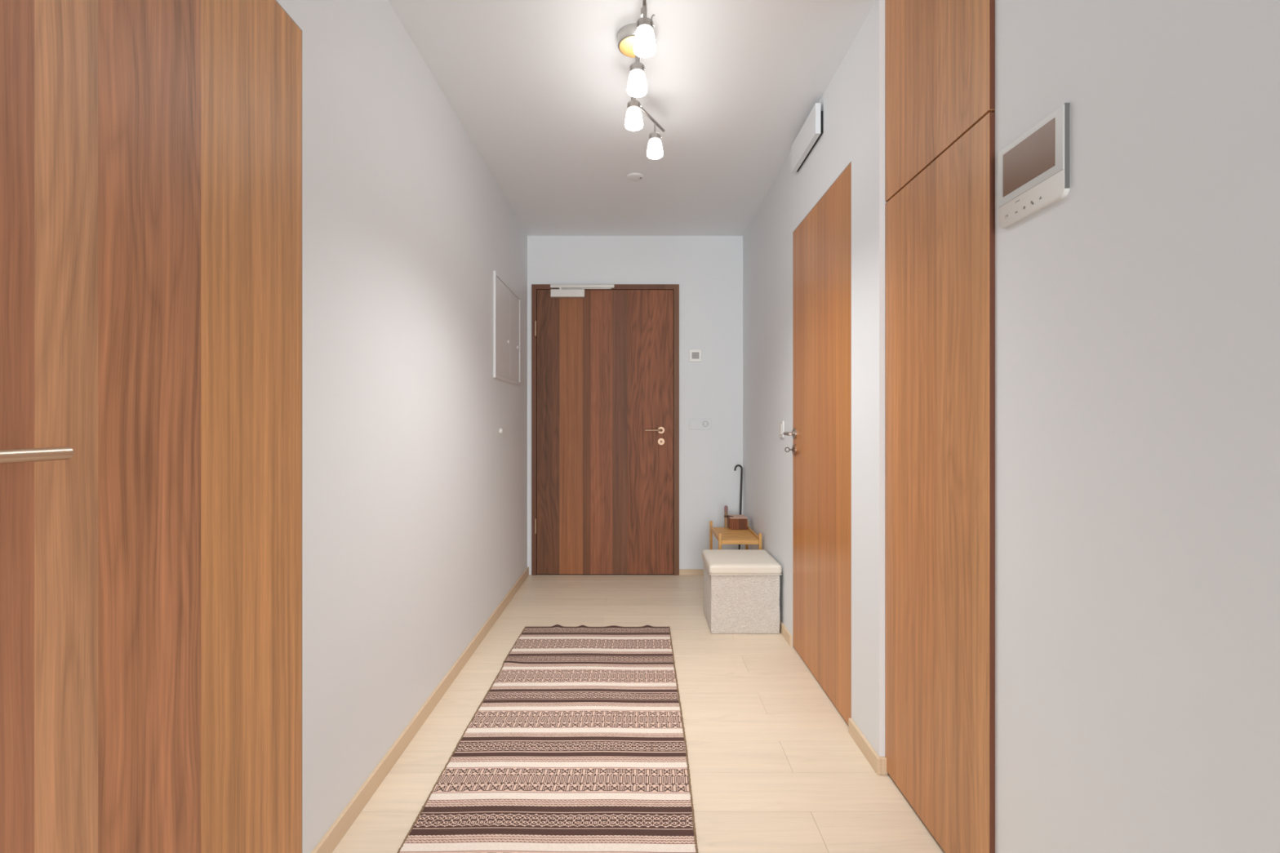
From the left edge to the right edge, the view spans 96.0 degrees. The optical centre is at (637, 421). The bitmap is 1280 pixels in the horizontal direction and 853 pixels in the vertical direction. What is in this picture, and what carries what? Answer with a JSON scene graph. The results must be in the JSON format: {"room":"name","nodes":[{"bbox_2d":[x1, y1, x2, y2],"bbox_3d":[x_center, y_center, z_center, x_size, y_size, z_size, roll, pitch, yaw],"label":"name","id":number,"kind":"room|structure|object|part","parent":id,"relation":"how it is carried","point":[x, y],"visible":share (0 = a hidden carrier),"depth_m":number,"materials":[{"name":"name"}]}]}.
{"room":"apartment entrance hallway","nodes":[
{"label":"apartment entrance hallway","id":0,"kind":"room"},
{"bbox_2d":[275,0,527,852],"bbox_3d":[-0.865,-0.120,0.007,0.120,2.480,8.414,0,0,0],"label":"wall","id":1,"kind":"structure","parent":0,"point":[415,497],"depth_m":1.85,"materials":[{"name":"paint"}]},
{"bbox_2d":[0,0,302,852],"bbox_3d":[-0.808,0.090,0.988,0.144,2.060,0.795,0,0,0],"label":"door","id":2,"kind":"structure","parent":1,"relation":"in","point":[151,150],"depth_m":0.95,"materials":[{"name":"brown wood"}]},
{"bbox_3d":[-0.770,0.041,0.694,0.066,0.017,0.120,0,0,0],"label":"handle","id":3,"kind":"part","parent":2,"relation":"part of","materials":[{"name":"silver metal"}]},
{"bbox_3d":[-0.843,0.090,0.988,0.074,2.060,0.795,0,0,0],"label":"frame","id":4,"kind":"part","parent":2,"relation":"part of","materials":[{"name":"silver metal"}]},
{"bbox_2d":[311,567,528,852],"bbox_3d":[-0.799,1.091,0.107,0.012,0.058,8.214,0,0,0],"label":"baseboard","id":5,"kind":"structure","parent":1,"relation":"attached to","point":[327,844],"depth_m":1.94,"materials":[{"name":"brown wood"}]},
{"bbox_2d":[493,271,520,385],"bbox_3d":[-0.797,-0.546,3.565,0.015,0.598,0.690,0,0,0],"label":"electrical panel","id":6,"kind":"object","parent":1,"relation":"attached to","point":[507,303],"visible":1,"depth_m":3.51,"materials":[{"name":"white paint"}]},
{"bbox_3d":[-0.801,-0.546,3.424,0.008,0.554,0.363,0,0,0],"label":"door","id":7,"kind":"part","parent":6,"relation":"part of","materials":[{"name":"white paint"}]},
{"bbox_3d":[-0.801,-0.546,3.748,0.008,0.554,0.281,0,0,0],"label":"door","id":8,"kind":"part","parent":6,"relation":"part of","materials":[{"name":"white paint"}]},
{"bbox_2d":[387,0,876,235],"bbox_3d":[0.287,-1.410,0.057,2.425,0.100,8.514,0,0,0],"label":"ceiling","id":9,"kind":"structure","parent":0,"point":[538,88],"depth_m":2.42,"materials":[{"name":"paint"}]},
{"bbox_2d":[626,173,643,181],"bbox_3d":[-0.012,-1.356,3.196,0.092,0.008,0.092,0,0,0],"label":"smoke detector","id":10,"kind":"object","parent":9,"relation":"attached to","point":[633,176],"visible":1,"depth_m":3.18,"materials":[{"name":"paint"}]},
{"bbox_2d":[617,0,664,159],"bbox_3d":[0.005,-1.245,2.037,0.150,0.229,0.989,0,0,5],"label":"spot lamp","id":11,"kind":"object","parent":9,"relation":"attached to","point":[637,40],"visible":1,"depth_m":1.98,"materials":[{"name":"white glass"}]},
{"bbox_3d":[-0.005,-1.320,2.030,0.120,0.001,0.120,0,0,0],"label":"canopy plate","id":12,"kind":"part","parent":11,"relation":"part of","materials":[{"name":"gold metal"}]},
{"bbox_2d":[628,100,639,106],"bbox_3d":[-0.013,-1.212,2.210,0.039,0.031,0.039,0,0,0],"label":"socket","id":13,"kind":"object","parent":11,"relation":"attached to","point":[631,103],"depth_m":2.19,"materials":[{"name":"silver metal"}]},
{"bbox_3d":[-0.013,-1.165,2.210,0.069,0.069,0.069,0,0,0],"label":"lamp shade","id":14,"kind":"part","parent":11,"relation":"part of","materials":[{"name":"white glass"}]},
{"bbox_2d":[631,62,642,70],"bbox_3d":[-0.001,-1.212,1.979,0.039,0.031,0.039,0,0,0],"label":"socket","id":15,"kind":"object","parent":11,"relation":"attached to","point":[636,65],"depth_m":1.96,"materials":[{"name":"silver metal"}]},
{"bbox_3d":[-0.001,-1.165,1.979,0.069,0.069,0.069,0,0,0],"label":"lamp shade","id":16,"kind":"part","parent":11,"relation":"part of","materials":[{"name":"white glass"}]},
{"bbox_3d":[0.023,-1.274,1.670,0.012,0.012,0.260,0,0,-1],"label":"rail","id":17,"kind":"part","parent":11,"relation":"part of","materials":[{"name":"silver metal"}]},
{"bbox_2d":[638,17,651,26],"bbox_3d":[0.022,-1.212,1.760,0.039,0.031,0.039,0,0,0],"label":"socket","id":18,"kind":"object","parent":11,"relation":"attached to","point":[643,21],"depth_m":1.74,"materials":[{"name":"silver metal"}]},
{"bbox_3d":[0.022,-1.165,1.760,0.069,0.069,0.069,0,0,0],"label":"lamp shade","id":19,"kind":"part","parent":11,"relation":"part of","materials":[{"name":"white glass"}]},
{"bbox_3d":[0.047,-1.274,2.398,0.012,0.012,0.282,0,0,29],"label":"rail","id":20,"kind":"part","parent":11,"relation":"part of","materials":[{"name":"silver metal"}]},
{"bbox_3d":[0.074,-1.165,2.452,0.069,0.069,0.069,0,0,0],"label":"lamp shade","id":21,"kind":"part","parent":11,"relation":"part of","materials":[{"name":"white glass"}]},
{"bbox_2d":[650,132,659,137],"bbox_3d":[0.074,-1.212,2.452,0.039,0.031,0.039,0,0,0],"label":"socket","id":22,"kind":"object","parent":11,"relation":"attached to","point":[653,135],"depth_m":2.44,"materials":[{"name":"silver metal"}]},
{"bbox_2d":[527,235,742,574],"bbox_3d":[0.037,-0.120,4.274,1.925,2.480,0.120,0,0,0],"label":"wall","id":23,"kind":"structure","parent":0,"point":[708,270],"depth_m":4.21,"materials":[{"name":"paint"}]},
{"bbox_2d":[531,284,679,575],"bbox_3d":[-0.234,0.059,4.231,1.076,2.122,0.166,0,0,0],"label":"door","id":24,"kind":"structure","parent":23,"relation":"in","point":[605,357],"depth_m":4.21,"materials":[{"name":"brown wood"}]},
{"bbox_3d":[-0.400,-0.984,4.189,0.464,0.024,0.022,0,0,0],"label":"slide rail","id":25,"kind":"part","parent":24,"relation":"part of","materials":[{"name":"silver metal"}]},
{"bbox_3d":[-0.378,-0.965,4.181,0.376,0.014,0.023,0,0,0],"label":"closer arm","id":26,"kind":"part","parent":24,"relation":"part of","materials":[{"name":"silver metal"}]},
{"bbox_3d":[0.118,0.062,4.176,0.126,0.015,0.056,0,0,0],"label":"handle","id":27,"kind":"part","parent":24,"relation":"part of","materials":[{"name":"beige metal"}]},
{"bbox_2d":[679,568,703,575],"bbox_3d":[0.538,1.099,4.208,0.467,0.042,0.012,0,0,0],"label":"baseboard","id":28,"kind":"structure","parent":23,"relation":"attached to","point":[682,571],"depth_m":4.20,"materials":[{"name":"brown wood"}]},
{"bbox_2d":[688,349,702,361],"bbox_3d":[0.423,-0.483,4.206,0.090,0.090,0.016,0,0,0],"label":"thermostat","id":29,"kind":"object","parent":23,"relation":"attached to","point":[695,355],"visible":1,"depth_m":4.20,"materials":[{"name":"white plastic"}]},
{"bbox_3d":[0.423,-0.483,4.200,0.052,0.048,0.004,0,0,0],"label":"dial panel","id":30,"kind":"part","parent":29,"relation":"part of","materials":[{"name":"grey plastic"}]},
{"bbox_2d":[688,417,711,429],"bbox_3d":[0.459,0.016,4.208,0.160,0.082,0.011,0,0,0],"label":"wall socket","id":31,"kind":"object","parent":23,"relation":"attached to","point":[694,423],"visible":1,"depth_m":4.21,"materials":[{"name":"paint"}]},
{"bbox_2d":[332,574,944,852],"bbox_3d":[0.297,1.150,0.104,2.405,0.060,8.607,0,0,0],"label":"floor","id":32,"kind":"structure","parent":0,"point":[775,766],"depth_m":2.01,"materials":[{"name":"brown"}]},
{"bbox_2d":[396,624,697,852],"bbox_3d":[-0.227,1.111,2.116,0.808,0.017,2.040,0,0,0],"label":"striped rug","id":33,"kind":"object","parent":32,"relation":"on","point":[577,744],"visible":1,"depth_m":1.90,"materials":[{"name":"fabric"}]},
{"bbox_2d":[709,520,761,549],"bbox_3d":[0.624,0.899,3.715,0.262,0.442,0.450,0,0,0],"label":"shoe rack","id":34,"kind":"object","parent":32,"relation":"on","point":[723,535],"visible":0.48,"depth_m":3.62,"materials":[{"name":"brown wood"}]},
{"bbox_3d":[0.502,0.899,3.930,0.018,0.442,0.020,0,0,0],"label":"leg","id":35,"kind":"part","parent":34,"relation":"part of","materials":[{"name":"brown wood"}]},
{"bbox_3d":[0.502,0.722,3.715,0.012,0.028,0.410,0,0,0],"label":"rail","id":36,"kind":"part","parent":34,"relation":"part of","materials":[{"name":"brown wood"}]},
{"bbox_3d":[0.502,0.899,3.500,0.018,0.442,0.020,0,0,0],"label":"leg","id":37,"kind":"part","parent":34,"relation":"part of","materials":[{"name":"brown wood"}]},
{"bbox_2d":[724,505,733,528],"bbox_3d":[0.614,0.644,3.886,0.065,0.151,0.025,0,0,45],"label":"brush","id":38,"kind":"object","parent":34,"relation":"on","point":[726,508],"visible":1,"depth_m":3.89,"materials":[{"name":"brown wood"}]},
{"bbox_2d":[727,515,747,529],"bbox_3d":[0.676,0.680,3.903,0.115,0.078,0.132,0,0,0],"label":"wooden box","id":39,"kind":"object","parent":34,"relation":"on","point":[736,522],"visible":0.91,"depth_m":3.84,"materials":[{"name":"brown wood"}]},
{"bbox_3d":[0.676,0.644,3.904,0.115,0.006,0.131,0,0,0],"label":"box lid","id":40,"kind":"part","parent":39,"relation":"part of","materials":[{"name":"beige wood"}]},
{"bbox_3d":[0.624,0.733,3.500,0.225,0.025,0.012,0,0,0],"label":"rail","id":41,"kind":"part","parent":34,"relation":"part of","materials":[{"name":"brown wood"}]},
{"bbox_3d":[0.746,0.899,3.930,0.018,0.442,0.020,0,0,0],"label":"leg","id":42,"kind":"part","parent":34,"relation":"part of","materials":[{"name":"brown wood"}]},
{"bbox_3d":[0.746,0.722,3.715,0.012,0.028,0.410,0,0,0],"label":"rail","id":43,"kind":"part","parent":34,"relation":"part of","materials":[{"name":"brown wood"}]},
{"bbox_3d":[0.746,0.899,3.500,0.018,0.442,0.020,0,0,0],"label":"leg","id":44,"kind":"part","parent":34,"relation":"part of","materials":[{"name":"brown wood"}]},
{"bbox_2d":[733,464,742,549],"bbox_3d":[0.731,0.714,4.098,0.066,0.806,0.168,0,0,0],"label":"cane","id":45,"kind":"object","parent":32,"relation":"on","point":[737,465],"visible":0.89,"depth_m":4.14,"materials":[{"name":"black paint"}]},
{"bbox_2d":[702,549,782,633],"bbox_3d":[0.570,0.934,3.216,0.383,0.372,0.381,0,0,0],"label":"storage ottoman","id":46,"kind":"object","parent":32,"relation":"on","point":[741,587],"visible":1,"depth_m":3.04,"materials":[{"name":"fabric"}]},
{"bbox_3d":[0.570,0.777,3.216,0.383,0.058,0.381,0,0,0],"label":"ottoman lid","id":47,"kind":"part","parent":46,"relation":"part of","materials":[{"name":"white fabric"}]},
{"bbox_2d":[885,0,995,852],"bbox_3d":[1.040,-0.119,1.565,0.500,2.478,0.544,0,0,0],"label":"wardrobe","id":48,"kind":"object","parent":32,"relation":"on","point":[940,54],"visible":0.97,"depth_m":1.50,"materials":[{"name":"brown wood"}]},
{"bbox_3d":[0.799,-1.024,1.565,0.019,0.647,0.542,0,0,0],"label":"wardrobe door","id":49,"kind":"part","parent":48,"relation":"part of","materials":[{"name":"brown wood"}]},
{"bbox_2d":[742,0,1279,852],"bbox_3d":[0.847,-0.120,0.007,0.150,2.480,8.414,0,0,0],"label":"wall","id":50,"kind":"structure","parent":0,"point":[1137,312],"depth_m":0.97,"materials":[{"name":"paint"}]},
{"bbox_2d":[778,421,784,437],"bbox_3d":[0.766,0.040,3.070,0.012,0.088,0.084,0,0,0],"label":"light switch","id":51,"kind":"object","parent":50,"relation":"attached to","point":[781,424],"visible":1,"depth_m":3.05,"materials":[{"name":"white plastic"}]},
{"bbox_2d":[779,618,791,645],"bbox_3d":[0.766,1.094,3.538,0.012,0.052,1.326,0,0,0],"label":"baseboard","id":52,"kind":"structure","parent":50,"relation":"attached to","point":[784,632],"depth_m":2.96,"materials":[{"name":"brown wood"}]},
{"bbox_2d":[791,102,822,173],"bbox_3d":[0.755,-1.260,2.583,0.033,0.127,0.385,0,0,0],"label":"ventilation unit","id":53,"kind":"object","parent":50,"relation":"attached to","point":[811,130],"visible":1,"depth_m":2.52,"materials":[{"name":"paint"}]},
{"bbox_2d":[782,161,851,724],"bbox_3d":[0.778,0.089,2.471,0.138,2.062,0.783,0,0,0],"label":"door","id":54,"kind":"structure","parent":50,"relation":"in","point":[821,433],"depth_m":2.40,"materials":[{"name":"brown wood"}]},
{"bbox_3d":[0.740,0.058,2.763,0.061,0.016,0.126,0,0,0],"label":"handle","id":55,"kind":"part","parent":54,"relation":"part of","materials":[{"name":"grey metal"}]},
{"bbox_2d":[848,718,887,774],"bbox_3d":[0.777,1.094,1.951,0.034,0.052,0.250,0,0,0],"label":"baseboard","id":56,"kind":"structure","parent":50,"relation":"attached to","point":[878,764],"depth_m":1.90,"materials":[{"name":"brown wood"}]},
{"bbox_2d":[998,102,1070,228],"bbox_3d":[0.796,-0.505,1.166,0.012,0.173,0.197,0,0,0],"label":"intercom","id":57,"kind":"object","parent":50,"relation":"attached to","point":[1034,168],"visible":1,"depth_m":1.15,"materials":[{"name":"white plastic"}]}
]}

